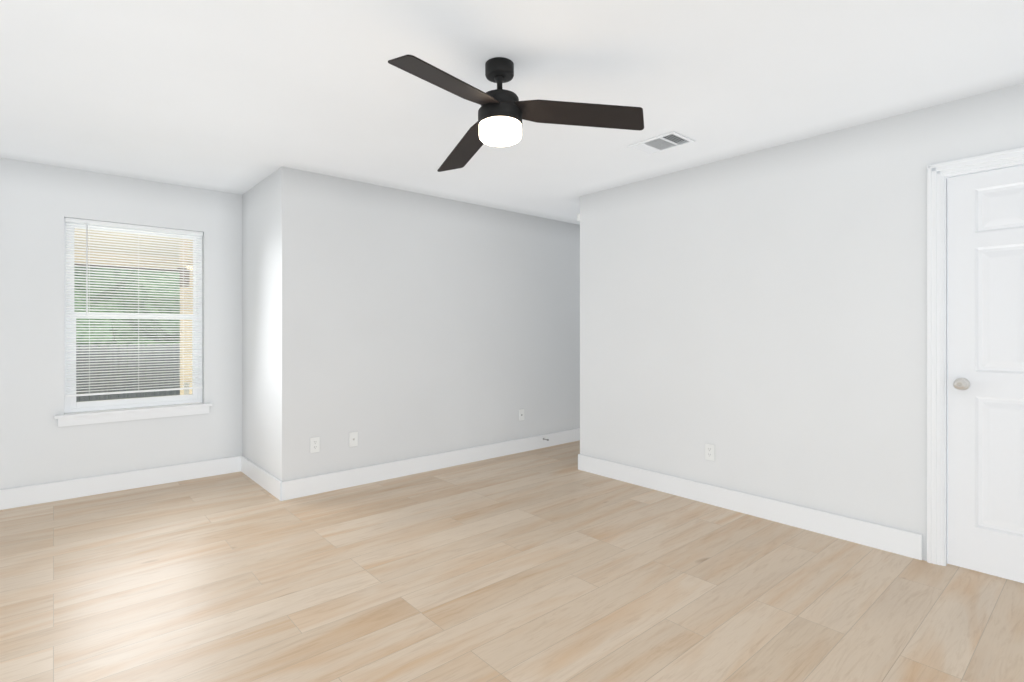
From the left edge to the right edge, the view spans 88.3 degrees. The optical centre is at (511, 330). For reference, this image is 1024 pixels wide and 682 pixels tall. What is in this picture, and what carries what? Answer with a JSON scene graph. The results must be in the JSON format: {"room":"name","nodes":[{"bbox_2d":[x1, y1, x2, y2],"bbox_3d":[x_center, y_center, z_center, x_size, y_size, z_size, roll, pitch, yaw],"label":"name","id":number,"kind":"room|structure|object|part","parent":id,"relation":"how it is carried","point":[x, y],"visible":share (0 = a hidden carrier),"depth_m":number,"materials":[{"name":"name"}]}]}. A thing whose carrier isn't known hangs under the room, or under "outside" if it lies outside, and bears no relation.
{"room":"empty living room","nodes":[
{"label":"empty living room","id":0,"kind":"room"},
{"bbox_2d":[0,158,241,489],"bbox_3d":[-3.175,0.020,4.080,2.200,2.440,0.150,0,0,-41],"label":"wall","id":1,"kind":"structure","parent":0,"point":[39,203],"depth_m":3.94,"materials":[{"name":"white paint"}]},
{"bbox_2d":[0,456,239,509],"bbox_3d":[-3.109,1.171,4.026,1.930,0.138,0.017,0,0,-41],"label":"baseboard","id":2,"kind":"structure","parent":1,"relation":"attached to","point":[75,488],"depth_m":4.05,"materials":[{"name":"white wood"}]},
{"bbox_2d":[58,218,208,426],"bbox_3d":[-2.991,-0.070,4.222,0.975,1.541,0.166,0,0,-41],"label":"window","id":3,"kind":"structure","parent":1,"relation":"in","point":[68,306],"depth_m":4.18,"materials":[{"name":"white plastic"}]},
{"bbox_2d":[86,223,89,393],"bbox_3d":[-3.200,-0.168,3.981,0.011,1.285,0.023,0,0,34],"label":"blind cord","id":4,"kind":"object","parent":3,"relation":"hanging from","point":[89,294],"depth_m":3.98,"materials":[{"name":"white fabric"}]},
{"bbox_3d":[-3.034,-0.450,4.272,0.829,0.704,0.027,0,0,-41],"label":"window sash upper","id":5,"kind":"part","parent":3,"relation":"part of","materials":[{"name":"clear glass"}]},
{"bbox_3d":[-2.944,0.670,4.168,0.975,0.062,0.021,0,0,-41],"label":"window sill apron","id":6,"kind":"part","parent":3,"relation":"part of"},
{"bbox_3d":[-3.012,0.222,4.246,0.829,0.726,0.038,0,0,-41],"label":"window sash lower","id":7,"kind":"part","parent":3,"relation":"part of","materials":[{"name":"clear glass"}]},
{"bbox_3d":[-2.975,-0.173,4.204,0.893,1.329,0.028,0,0,-41],"label":"window blind rails","id":8,"kind":"part","parent":3,"relation":"part of","materials":[{"name":"white plastic"}]},
{"bbox_2d":[138,229,138,389],"bbox_3d":[-2.967,-0.168,4.195,0.002,1.285,0.002,0,0,-41],"label":"blind cord","id":9,"kind":"object","parent":3,"relation":"hanging from","point":[138,229],"depth_m":4.21,"materials":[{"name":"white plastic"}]},
{"bbox_2d":[54,402,212,418],"bbox_3d":[-2.963,0.627,4.190,1.015,0.024,0.122,0,0,-41],"label":"window sill","id":10,"kind":"structure","parent":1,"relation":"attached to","point":[121,411],"depth_m":4.12,"materials":[{"name":"white wood"}]},
{"bbox_2d":[242,170,276,477],"bbox_3d":[-2.076,0.020,4.401,0.120,2.440,1.107,0,0,-41],"label":"wall","id":11,"kind":"structure","parent":0,"point":[259,324],"depth_m":4.25,"materials":[{"name":"white paint"}]},
{"bbox_2d":[240,456,277,496],"bbox_3d":[-2.036,1.171,4.253,0.014,0.138,1.050,0,0,-41],"label":"baseboard","id":12,"kind":"structure","parent":11,"relation":"attached to","point":[257,474],"depth_m":4.25,"materials":[{"name":"white wood"}]},
{"bbox_2d":[277,167,579,481],"bbox_3d":[0.190,0.020,5.558,5.060,2.440,0.120,0,0,-41],"label":"wall","id":13,"kind":"structure","parent":0,"point":[410,325],"depth_m":4.57,"materials":[{"name":"white paint"}]},
{"bbox_2d":[310,437,319,452],"bbox_3d":[-1.496,0.867,4.008,0.070,0.114,0.008,0,0,-41],"label":"wall outlet","id":14,"kind":"object","parent":13,"relation":"attached to","point":[314,444],"depth_m":4.00,"materials":[{"name":"white plastic"}]},
{"bbox_2d":[349,432,357,446],"bbox_3d":[-1.262,0.866,4.208,0.070,0.115,0.012,0,0,-41],"label":"wall outlet","id":15,"kind":"object","parent":13,"relation":"attached to","point":[353,438],"depth_m":4.21,"materials":[{"name":"white plastic"}]},
{"bbox_2d":[276,428,579,500],"bbox_3d":[0.183,1.171,5.464,4.954,0.138,0.014,0,0,-41],"label":"baseboard","id":16,"kind":"structure","parent":13,"relation":"attached to","point":[291,489],"depth_m":4.54,"materials":[{"name":"white wood"}]},
{"bbox_2d":[519,409,523,420],"bbox_3d":[0.099,0.860,5.395,0.070,0.114,0.007,0,0,-41],"label":"wall outlet","id":17,"kind":"object","parent":13,"relation":"attached to","point":[521,414],"visible":1,"depth_m":5.39,"materials":[{"name":"white plastic"}]},
{"bbox_2d":[0,440,1023,681],"bbox_3d":[0.594,1.270,3.509,7.140,0.060,5.957,0,0,-41],"label":"floor","id":18,"kind":"structure","parent":0,"point":[551,564],"depth_m":2.51,"materials":[{"name":"brown wood"}]},
{"bbox_2d":[0,0,1023,224],"bbox_3d":[0.594,-1.240,3.509,7.140,0.080,5.957,0,0,-41],"label":"ceiling","id":19,"kind":"structure","parent":0,"point":[240,97],"depth_m":2.53,"materials":[{"name":"white paint"}]},
{"bbox_2d":[388,54,643,171],"bbox_3d":[-0.146,-1.026,2.395,1.126,0.348,1.118,0,0,-41],"label":"ceiling fan","id":20,"kind":"object","parent":19,"relation":"hanging from","point":[502,113],"visible":1,"depth_m":2.31,"materials":[{"name":"black"}]},
{"bbox_3d":[-0.232,-0.966,2.064,0.562,0.075,0.282,0,0,-41],"label":"blade","id":21,"kind":"part","parent":20,"relation":"part of","materials":[{"name":"black wood"}]},
{"bbox_3d":[-0.215,-0.937,2.689,0.247,0.124,0.583,0,0,-41],"label":"blade","id":22,"kind":"part","parent":20,"relation":"part of","materials":[{"name":"black wood"}]},
{"bbox_3d":[-0.053,-1.032,2.365,0.199,0.237,0.200,0,0,-41],"label":"motor","id":23,"kind":"part","parent":20,"relation":"part of","materials":[{"name":"black metal"}]},
{"bbox_3d":[0.306,-0.960,2.356,0.495,0.094,0.466,0,0,-41],"label":"blade","id":24,"kind":"part","parent":20,"relation":"part of","materials":[{"name":"black wood"}]},
{"bbox_2d":[628,131,694,154],"bbox_3d":[0.954,-1.235,3.377,0.250,0.086,0.335,0,0,-41],"label":"ceiling vent","id":25,"kind":"object","parent":19,"relation":"in","point":[661,143],"visible":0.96,"depth_m":3.38,"materials":[{"name":"white metal"}]},
{"bbox_2d":[580,83,1023,560],"bbox_3d":[1.924,0.020,3.287,0.120,2.440,3.877,0,0,-41],"label":"wall","id":26,"kind":"structure","parent":0,"point":[758,319],"depth_m":3.40,"materials":[{"name":"white paint"}]},
{"bbox_2d":[705,444,714,460],"bbox_3d":[1.415,0.869,3.774,0.008,0.115,0.070,0,0,-41],"label":"wall outlet","id":27,"kind":"object","parent":26,"relation":"attached to","point":[709,451],"depth_m":3.77,"materials":[{"name":"white plastic"}]},
{"bbox_2d":[578,454,921,559],"bbox_3d":[1.411,1.171,3.775,0.014,0.138,2.453,0,0,-41],"label":"baseboard","id":28,"kind":"structure","parent":26,"relation":"attached to","point":[893,540],"depth_m":3.44,"materials":[{"name":"white wood"}]},
{"bbox_2d":[927,147,1023,565],"bbox_3d":[2.576,0.176,2.521,0.142,2.127,0.924,0,0,-41],"label":"door frame","id":29,"kind":"structure","parent":26,"relation":"attached to","point":[937,173],"depth_m":2.79,"materials":[{"name":"white wood"}]},
{"bbox_2d":[947,165,1023,582],"bbox_3d":[2.560,0.211,2.508,0.035,2.033,0.762,0,0,-41],"label":"door","id":30,"kind":"structure","parent":26,"relation":"in","point":[985,358],"depth_m":2.67,"materials":[{"name":"white paint"}]},
{"bbox_2d":[953,378,969,389],"bbox_3d":[2.311,0.276,2.716,0.068,0.065,0.065,0,0,-41],"label":"door knob","id":31,"kind":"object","parent":30,"relation":"attached to","point":[961,383],"depth_m":2.70,"materials":[{"name":"white metal"}]},
{"label":"outside","id":32,"kind":"structure","parent":0,"visible":0},
{"bbox_3d":[-16.480,1.470,18.958,60.000,0.140,39.762,0,0,-41],"label":"ground","id":33,"kind":"structure","parent":32,"visible":0},
{"bbox_2d":[74,267,179,392],"bbox_3d":[-9.240,-2.151,12.154,26.000,8.218,5.731,0,0,-41],"label":"trees","id":34,"kind":"object","parent":33,"relation":"on","point":[126,309],"depth_m":10.81,"materials":[{"name":"green plant"}]},
{"bbox_2d":[76,343,179,401],"bbox_3d":[-7.082,0.893,10.447,21.018,1.295,0.060,0,0,-41],"label":"fence","id":35,"kind":"object","parent":33,"relation":"on","point":[121,396],"depth_m":10.13,"materials":[{"name":"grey wood"}]},
{"bbox_2d":[178,239,200,403],"bbox_3d":[-3.309,0.110,5.728,0.320,2.580,2.512,0,0,-41],"label":"wall","id":36,"kind":"structure","parent":33,"relation":"on","point":[184,382],"depth_m":6.26,"materials":[{"name":"beige paint"}]},
{"bbox_3d":[-9.524,0.210,5.203,2.650,2.380,0.150,0,0,-41],"label":"patio post","id":37,"kind":"object","parent":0,"visible":0},
{"bbox_2d":[74,251,179,271],"bbox_3d":[-8.044,-1.080,6.510,6.800,0.200,0.190,0,0,-41],"label":"beam","id":38,"kind":"structure","parent":37,"relation":"on","point":[126,262],"depth_m":8.18,"materials":[{"name":"beige paint"}]},
{"bbox_2d":[74,229,179,258],"bbox_3d":[-6.488,-1.280,4.720,6.800,0.200,5.162,0,0,-41],"label":"roof","id":39,"kind":"structure","parent":38,"relation":"on","point":[127,244],"depth_m":7.22,"materials":[{"name":"beige paint"}]}
]}

